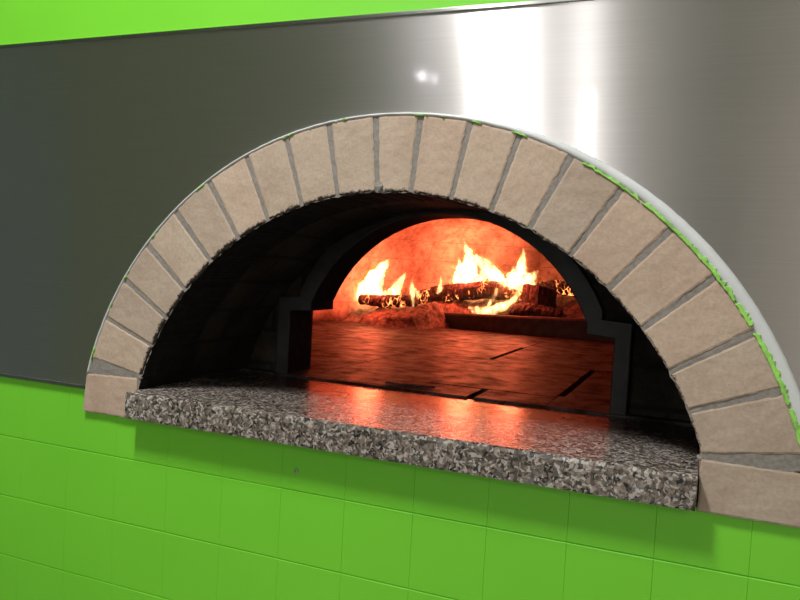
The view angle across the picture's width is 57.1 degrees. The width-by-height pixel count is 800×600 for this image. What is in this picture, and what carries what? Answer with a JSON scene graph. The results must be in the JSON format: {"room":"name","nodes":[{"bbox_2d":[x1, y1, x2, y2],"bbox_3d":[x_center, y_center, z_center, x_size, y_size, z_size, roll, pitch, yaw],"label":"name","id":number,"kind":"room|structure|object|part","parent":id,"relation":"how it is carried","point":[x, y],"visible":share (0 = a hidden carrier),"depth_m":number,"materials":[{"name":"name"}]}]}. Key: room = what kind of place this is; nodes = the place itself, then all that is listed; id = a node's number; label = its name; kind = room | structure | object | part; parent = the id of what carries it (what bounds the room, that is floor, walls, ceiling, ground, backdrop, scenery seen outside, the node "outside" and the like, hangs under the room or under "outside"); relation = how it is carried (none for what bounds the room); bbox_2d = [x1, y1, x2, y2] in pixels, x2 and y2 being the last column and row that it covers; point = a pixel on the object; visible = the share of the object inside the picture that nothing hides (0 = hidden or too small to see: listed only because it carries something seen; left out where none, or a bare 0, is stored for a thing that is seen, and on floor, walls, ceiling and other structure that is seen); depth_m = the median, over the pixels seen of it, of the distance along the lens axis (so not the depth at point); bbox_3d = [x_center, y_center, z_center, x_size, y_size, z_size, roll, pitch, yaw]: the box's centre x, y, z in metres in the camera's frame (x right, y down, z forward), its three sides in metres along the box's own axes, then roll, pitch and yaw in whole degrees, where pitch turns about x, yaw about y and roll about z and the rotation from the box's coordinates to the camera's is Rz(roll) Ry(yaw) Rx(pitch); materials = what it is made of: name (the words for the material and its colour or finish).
{"room":"commercial kitchen","nodes":[
{"label":"commercial kitchen","id":0,"kind":"room"},
{"bbox_2d":[0,0,799,599],"bbox_3d":[-0.074,-0.052,1.063,5.024,2.870,0.152,4,3,22],"label":"wall","id":1,"kind":"structure","parent":0,"point":[94,506],"depth_m":1.03,"materials":[{"name":"green tile"}]},
{"bbox_2d":[0,0,799,389],"bbox_3d":[-0.174,-0.109,1.016,4.350,0.542,0.006,4,3,22],"label":"panel","id":2,"kind":"object","parent":1,"relation":"attached to","point":[695,102],"visible":1,"depth_m":0.95,"materials":[{"name":"silver metal"}]},
{"bbox_2d":[124,371,697,510],"bbox_3d":[0.011,0.180,1.075,0.786,0.040,0.292,4,3,22],"label":"shelf","id":3,"kind":"object","parent":1,"relation":"on","point":[654,463],"visible":1,"depth_m":0.97,"materials":[{"name":"grey stone"}]},
{"bbox_2d":[183,200,699,453],"bbox_3d":[0.381,-0.145,1.970,1.881,0.669,1.990,4,3,22],"label":"oven","id":4,"kind":"object","parent":1,"relation":"attached to","point":[285,315],"depth_m":1.36,"materials":[{"name":"brick"}]},
{"bbox_2d":[385,381,434,387],"bbox_3d":[0.017,0.146,1.268,0.088,0.004,0.026,4,3,22],"label":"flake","id":5,"kind":"object","parent":4,"relation":"on","point":[387,382],"visible":1,"depth_m":1.26,"materials":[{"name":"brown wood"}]},
{"bbox_2d":[83,115,799,527],"bbox_3d":[0.005,-0.015,0.996,1.015,0.447,0.110,4,3,22],"label":"brick arch","id":6,"kind":"object","parent":4,"relation":"attached to","point":[748,457],"visible":0.98,"depth_m":0.90,"materials":[{"name":"beige brick"}]},
{"bbox_2d":[87,112,799,444],"bbox_3d":[-0.009,-0.039,0.950,1.009,0.403,0.011,4,3,22],"label":"trim","id":7,"kind":"structure","parent":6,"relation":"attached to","point":[752,315],"depth_m":0.81,"materials":[{"name":"white paint"}]},
{"bbox_3d":[0.082,-0.009,1.255,0.615,0.326,0.086,4,3,22],"label":"door frame","id":8,"kind":"part","parent":4,"relation":"part of","materials":[{"name":"metal"}]},
{"bbox_2d":[343,295,584,328],"bbox_3d":[0.402,0.034,2.551,1.250,0.173,0.600,4,3,22],"label":"heap","id":9,"kind":"object","parent":4,"relation":"in","point":[426,316],"visible":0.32,"depth_m":2.60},
{"bbox_2d":[358,294,418,307],"bbox_3d":[-0.043,0.001,2.603,0.221,0.056,0.048,4,3,18],"label":"log","id":10,"kind":"object","parent":9,"relation":"on","point":[386,301],"visible":1,"depth_m":2.58,"materials":[{"name":"brown wood"}]},
{"bbox_2d":[411,281,524,303],"bbox_3d":[0.253,-0.025,2.693,0.427,0.108,0.085,4,3,13],"label":"log","id":11,"kind":"object","parent":9,"relation":"on","point":[496,290],"visible":0.91,"depth_m":2.67,"materials":[{"name":"brown wood"}]},
{"bbox_2d":[492,302,562,317],"bbox_3d":[0.449,0.036,2.596,0.248,0.061,0.075,4,3,22],"label":"log","id":12,"kind":"object","parent":9,"relation":"on","point":[518,309],"visible":0.72,"depth_m":2.57,"materials":[{"name":"brown wood"}]},
{"bbox_2d":[522,283,556,307],"bbox_3d":[0.496,-0.014,2.604,0.116,0.086,0.083,4,3,22],"label":"chunk","id":13,"kind":"object","parent":12,"relation":"on","point":[538,294],"visible":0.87,"depth_m":2.58,"materials":[{"name":"brown wood"}]},
{"bbox_2d":[535,280,573,295],"bbox_3d":[0.576,-0.044,2.683,0.167,0.060,0.058,4,2,6],"label":"log","id":14,"kind":"object","parent":9,"relation":"on","point":[561,287],"visible":0.5,"depth_m":2.66,"materials":[{"name":"brown wood"}]},
{"bbox_3d":[0.574,0.093,2.467,0.920,0.067,0.050,4,3,22],"label":"fire guard","id":15,"kind":"part","parent":4,"relation":"part of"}
]}

